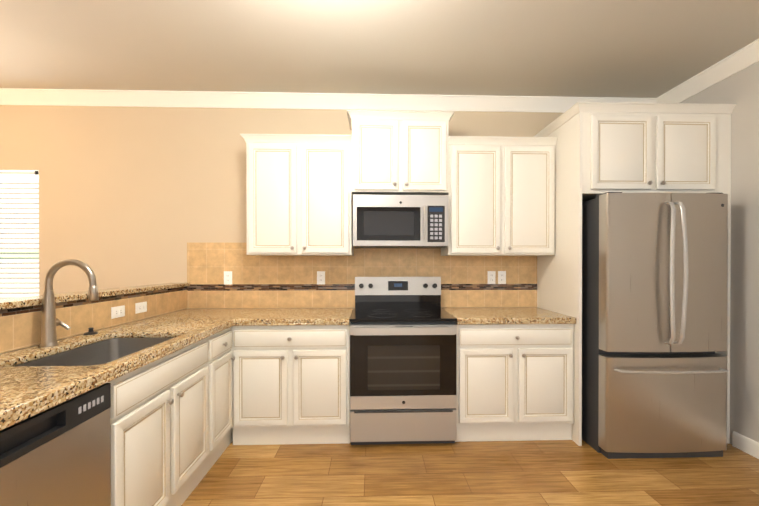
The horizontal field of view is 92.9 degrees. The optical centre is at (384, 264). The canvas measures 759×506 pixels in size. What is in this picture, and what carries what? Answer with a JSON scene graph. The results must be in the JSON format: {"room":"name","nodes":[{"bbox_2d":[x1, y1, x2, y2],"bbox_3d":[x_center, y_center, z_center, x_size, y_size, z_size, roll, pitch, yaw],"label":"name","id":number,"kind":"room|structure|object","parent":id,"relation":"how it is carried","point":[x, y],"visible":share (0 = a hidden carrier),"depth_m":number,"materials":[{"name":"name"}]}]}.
{"room":"kitchen","nodes":[
{"label":"kitchen","id":0,"kind":"room"},
{"bbox_2d":[0,105,573,307],"bbox_3d":[-1.072,-0.091,3.231,7.400,2.760,0.150,0,0,-2],"label":"wall","id":1,"kind":"structure","parent":0,"point":[133,196],"depth_m":3.12,"materials":[{"name":"beige paint"}]},
{"bbox_2d":[0,170,38,298],"bbox_3d":[-3.442,-0.237,3.105,0.947,1.152,0.059,0,0,-2],"label":"window blinds","id":2,"kind":"object","parent":1,"relation":"attached to","point":[19,237],"visible":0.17,"depth_m":3.12,"materials":[{"name":"white plastic"}]},
{"bbox_2d":[0,176,38,178],"bbox_3d":[-3.444,-0.238,3.175,0.955,1.155,0.050,0,0,-2],"label":"window","id":3,"kind":"structure","parent":1,"relation":"in","point":[16,177],"depth_m":3.17,"materials":[{"name":"white plastic"}]},
{"bbox_2d":[240,134,353,255],"bbox_3d":[-0.690,-0.546,2.967,0.856,0.935,0.376,0,0,-2],"label":"upper cabinet","id":4,"kind":"object","parent":1,"relation":"attached to","point":[299,196],"visible":1,"depth_m":2.81,"materials":[{"name":"beige wood"}]},
{"bbox_2d":[0,88,655,112],"bbox_3d":[-1.068,-1.418,3.108,7.100,0.105,0.082,0,0,-2],"label":"crown molding","id":5,"kind":"structure","parent":1,"relation":"attached to","point":[8,96],"depth_m":3.11,"materials":[{"name":"white wood"}]},
{"bbox_2d":[187,243,536,307],"bbox_3d":[-0.171,0.091,3.180,3.078,0.569,0.010,0,0,-2],"label":"tile backsplash","id":6,"kind":"structure","parent":1,"relation":"attached to","point":[274,281],"depth_m":3.17,"materials":[{"name":"beige tile"}]},
{"bbox_2d":[224,271,231,284],"bbox_3d":[-1.358,0.114,3.134,0.070,0.115,0.007,0,0,-2],"label":"electrical outlet","id":7,"kind":"object","parent":6,"relation":"attached to","point":[227,277],"visible":1,"depth_m":3.13,"materials":[{"name":"white plastic"}]},
{"bbox_2d":[317,271,324,283],"bbox_3d":[-0.555,0.114,3.159,0.070,0.115,0.007,0,0,-2],"label":"electrical outlet","id":8,"kind":"object","parent":6,"relation":"attached to","point":[320,277],"visible":1,"depth_m":3.16,"materials":[{"name":"white plastic"}]},
{"bbox_2d":[488,271,495,283],"bbox_3d":[0.955,0.113,3.207,0.070,0.115,0.007,0,0,-2],"label":"electrical outlet","id":9,"kind":"object","parent":6,"relation":"attached to","point":[491,277],"visible":1,"depth_m":3.21,"materials":[{"name":"white plastic"}]},
{"bbox_2d":[498,271,505,283],"bbox_3d":[1.049,0.113,3.210,0.070,0.115,0.007,0,0,-2],"label":"electrical outlet","id":10,"kind":"object","parent":6,"relation":"attached to","point":[501,277],"visible":1,"depth_m":3.21,"materials":[{"name":"white plastic"}]},
{"bbox_2d":[347,110,453,194],"bbox_3d":[0.122,-0.885,2.981,0.836,0.625,0.396,0,0,-2],"label":"upper cabinet","id":11,"kind":"object","parent":1,"relation":"attached to","point":[403,153],"visible":0.96,"depth_m":2.82,"materials":[{"name":"beige wood"}]},
{"bbox_2d":[353,195,447,247],"bbox_3d":[0.123,-0.344,2.967,0.744,0.401,0.426,0,0,-2],"label":"over-the-range microwave","id":12,"kind":"object","parent":11,"relation":"attached to","point":[400,221],"visible":1,"depth_m":2.80,"materials":[{"name":"silver metal"}]},
{"bbox_2d":[441,136,557,255],"bbox_3d":[0.939,-0.546,3.019,0.866,0.935,0.376,0,0,-2],"label":"upper cabinet","id":13,"kind":"object","parent":1,"relation":"attached to","point":[501,196],"visible":0.96,"depth_m":2.86,"materials":[{"name":"beige wood"}]},
{"bbox_2d":[0,0,758,97],"bbox_3d":[-0.971,-1.505,0.051,7.400,0.100,6.500,0,0,-2],"label":"ceiling","id":14,"kind":"structure","parent":0,"point":[615,48],"depth_m":2.40,"materials":[{"name":"paint"}]},
{"bbox_2d":[181,439,758,505],"bbox_3d":[-0.971,1.335,0.064,7.400,0.060,6.500,0,0,-2],"label":"floor","id":15,"kind":"structure","parent":0,"point":[528,473],"depth_m":2.19,"materials":[{"name":"brown wood"}]},
{"bbox_2d":[0,383,110,505],"bbox_3d":[-1.326,0.871,1.046,0.621,0.858,0.600,0,0,-2],"label":"dishwasher","id":16,"kind":"object","parent":15,"relation":"on","point":[58,455],"visible":0.96,"depth_m":1.15,"materials":[{"name":"silver metal"}]},
{"bbox_2d":[1,308,186,353],"bbox_3d":[-1.740,0.744,1.908,0.120,1.103,2.460,0,0,-2],"label":"wall","id":17,"kind":"structure","parent":15,"relation":"on","point":[83,333],"depth_m":2.11,"materials":[{"name":"beige paint"}]},
{"bbox_2d":[0,287,186,353],"bbox_3d":[-1.675,0.287,1.908,0.010,0.189,2.460,0,0,-2],"label":"wall tile","id":18,"kind":"structure","parent":17,"relation":"attached to","point":[20,327],"depth_m":2.00,"materials":[{"name":"beige tile"}]},
{"bbox_2d":[111,305,124,318],"bbox_3d":[-1.678,0.297,2.275,0.007,0.070,0.115,0,0,-2],"label":"outlet","id":19,"kind":"object","parent":18,"relation":"attached to","point":[117,311],"visible":1,"depth_m":2.27,"materials":[{"name":"white plastic"}]},
{"bbox_2d":[135,302,146,313],"bbox_3d":[-1.685,0.296,2.502,0.007,0.070,0.115,0,0,-2],"label":"outlet","id":20,"kind":"object","parent":18,"relation":"attached to","point":[140,307],"visible":1,"depth_m":2.49,"materials":[{"name":"white plastic"}]},
{"bbox_2d":[0,283,189,309],"bbox_3d":[-1.731,0.176,1.889,0.173,0.030,2.488,0,0,-2],"label":"granite bar ledge","id":21,"kind":"object","parent":17,"relation":"on","point":[11,303],"visible":0.96,"depth_m":1.98,"materials":[{"name":"beige stone"}]},
{"bbox_2d":[26,327,234,505],"bbox_3d":[-1.351,0.864,2.249,0.652,0.860,1.799,0,0,-2],"label":"base cabinet","id":22,"kind":"object","parent":15,"relation":"on","point":[171,434],"visible":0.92,"depth_m":1.79,"materials":[{"name":"beige wood"}]},
{"bbox_2d":[0,308,255,424],"bbox_3d":[-1.339,0.399,1.908,0.660,0.030,2.478,0,0,-2],"label":"countertop","id":23,"kind":"structure","parent":22,"relation":"on","point":[25,389],"depth_m":1.53,"materials":[{"name":"stone"}]},
{"bbox_2d":[39,259,98,346],"bbox_3d":[-1.498,0.178,1.734,0.254,0.412,0.108,0,0,-2],"label":"faucet","id":24,"kind":"object","parent":23,"relation":"on","point":[50,322],"visible":1,"depth_m":1.70,"materials":[{"name":"silver metal"}]},
{"bbox_2d":[84,327,97,334],"bbox_3d":[-1.619,0.364,1.990,0.062,0.037,0.062,0,0,-2],"label":"cap","id":25,"kind":"object","parent":23,"relation":"on","point":[91,331],"visible":1,"depth_m":1.98,"materials":[{"name":"black plastic"}]},
{"bbox_2d":[16,338,171,365],"bbox_3d":[-1.314,0.518,1.709,0.436,0.203,0.678,0,0,-2],"label":"undermount sink","id":26,"kind":"object","parent":23,"relation":"in","point":[104,351],"visible":0.12,"depth_m":1.93,"materials":[{"name":"silver metal"}]},
{"bbox_2d":[0,323,349,430],"bbox_3d":[-0.635,0.423,1.625,0.835,0.015,1.868,0,0,-2],"label":"countertop edge","id":27,"kind":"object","parent":23,"relation":"attached to","point":[39,410],"depth_m":1.43,"materials":[{"name":"stone"}]},
{"bbox_2d":[231,322,350,444],"bbox_3d":[-0.674,0.861,2.843,0.838,0.860,0.654,0,0,-2],"label":"base cabinet","id":28,"kind":"object","parent":15,"relation":"on","point":[290,384],"visible":0.85,"depth_m":2.55,"materials":[{"name":"beige wood"}]},
{"bbox_2d":[240,308,353,322],"bbox_3d":[-0.647,0.394,2.849,0.781,0.030,0.642,0,0,-2],"label":"countertop","id":29,"kind":"structure","parent":28,"relation":"on","point":[262,315],"depth_m":2.70,"materials":[{"name":"stone"}]},
{"bbox_2d":[350,277,456,444],"bbox_3d":[0.128,0.698,2.827,0.757,1.187,0.682,0,0,-2],"label":"range","id":30,"kind":"object","parent":15,"relation":"on","point":[403,351],"visible":1,"depth_m":2.55,"materials":[{"name":"silver metal"}]},
{"bbox_2d":[455,321,573,441],"bbox_3d":[0.942,0.861,2.895,0.867,0.860,0.654,0,0,-2],"label":"base cabinet","id":31,"kind":"object","parent":15,"relation":"on","point":[514,382],"visible":0.92,"depth_m":2.60,"materials":[{"name":"beige wood"}]},
{"bbox_2d":[441,307,575,321],"bbox_3d":[0.943,0.394,2.901,0.866,0.030,0.638,0,0,-2],"label":"countertop","id":32,"kind":"structure","parent":31,"relation":"on","point":[498,314],"depth_m":2.75,"materials":[{"name":"stone"}]},
{"bbox_2d":[456,322,575,324],"bbox_3d":[0.952,0.419,2.597,0.866,0.015,0.028,0,0,-2],"label":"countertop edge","id":33,"kind":"structure","parent":32,"relation":"attached to","point":[467,323],"depth_m":2.58,"materials":[{"name":"stone"}]},
{"bbox_2d":[534,102,735,445],"bbox_3d":[1.915,0.074,2.889,1.146,2.434,0.718,0,0,-2],"label":"tall cabinet","id":34,"kind":"object","parent":15,"relation":"on","point":[603,147],"visible":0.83,"depth_m":2.57,"materials":[{"name":"beige wood"}]},
{"bbox_2d":[582,192,728,458],"bbox_3d":[1.876,0.402,2.746,0.832,1.780,0.891,0,0,-2],"label":"refrigerator","id":35,"kind":"object","parent":15,"relation":"on","point":[654,319],"visible":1,"depth_m":2.38,"materials":[{"name":"silver metal"}]},
{"bbox_2d":[680,61,758,443],"bbox_3d":[2.652,-0.076,0.173,0.150,2.760,6.200,0,0,-2],"label":"wall","id":36,"kind":"structure","parent":0,"point":[740,89],"depth_m":2.50,"materials":[{"name":"beige paint"}]},
{"bbox_2d":[656,39,758,102],"bbox_3d":[2.537,-1.403,0.153,0.082,0.105,6.000,0,0,-2],"label":"crown molding","id":37,"kind":"structure","parent":36,"relation":"attached to","point":[736,62],"depth_m":2.68,"materials":[{"name":"white wood"}]},
{"bbox_2d":[732,431,758,458],"bbox_3d":[2.581,1.254,-0.158,0.014,0.104,5.470,0,0,-2],"label":"baseboard","id":38,"kind":"structure","parent":36,"relation":"attached to","point":[745,444],"depth_m":2.48,"materials":[{"name":"white wood"}]}
]}

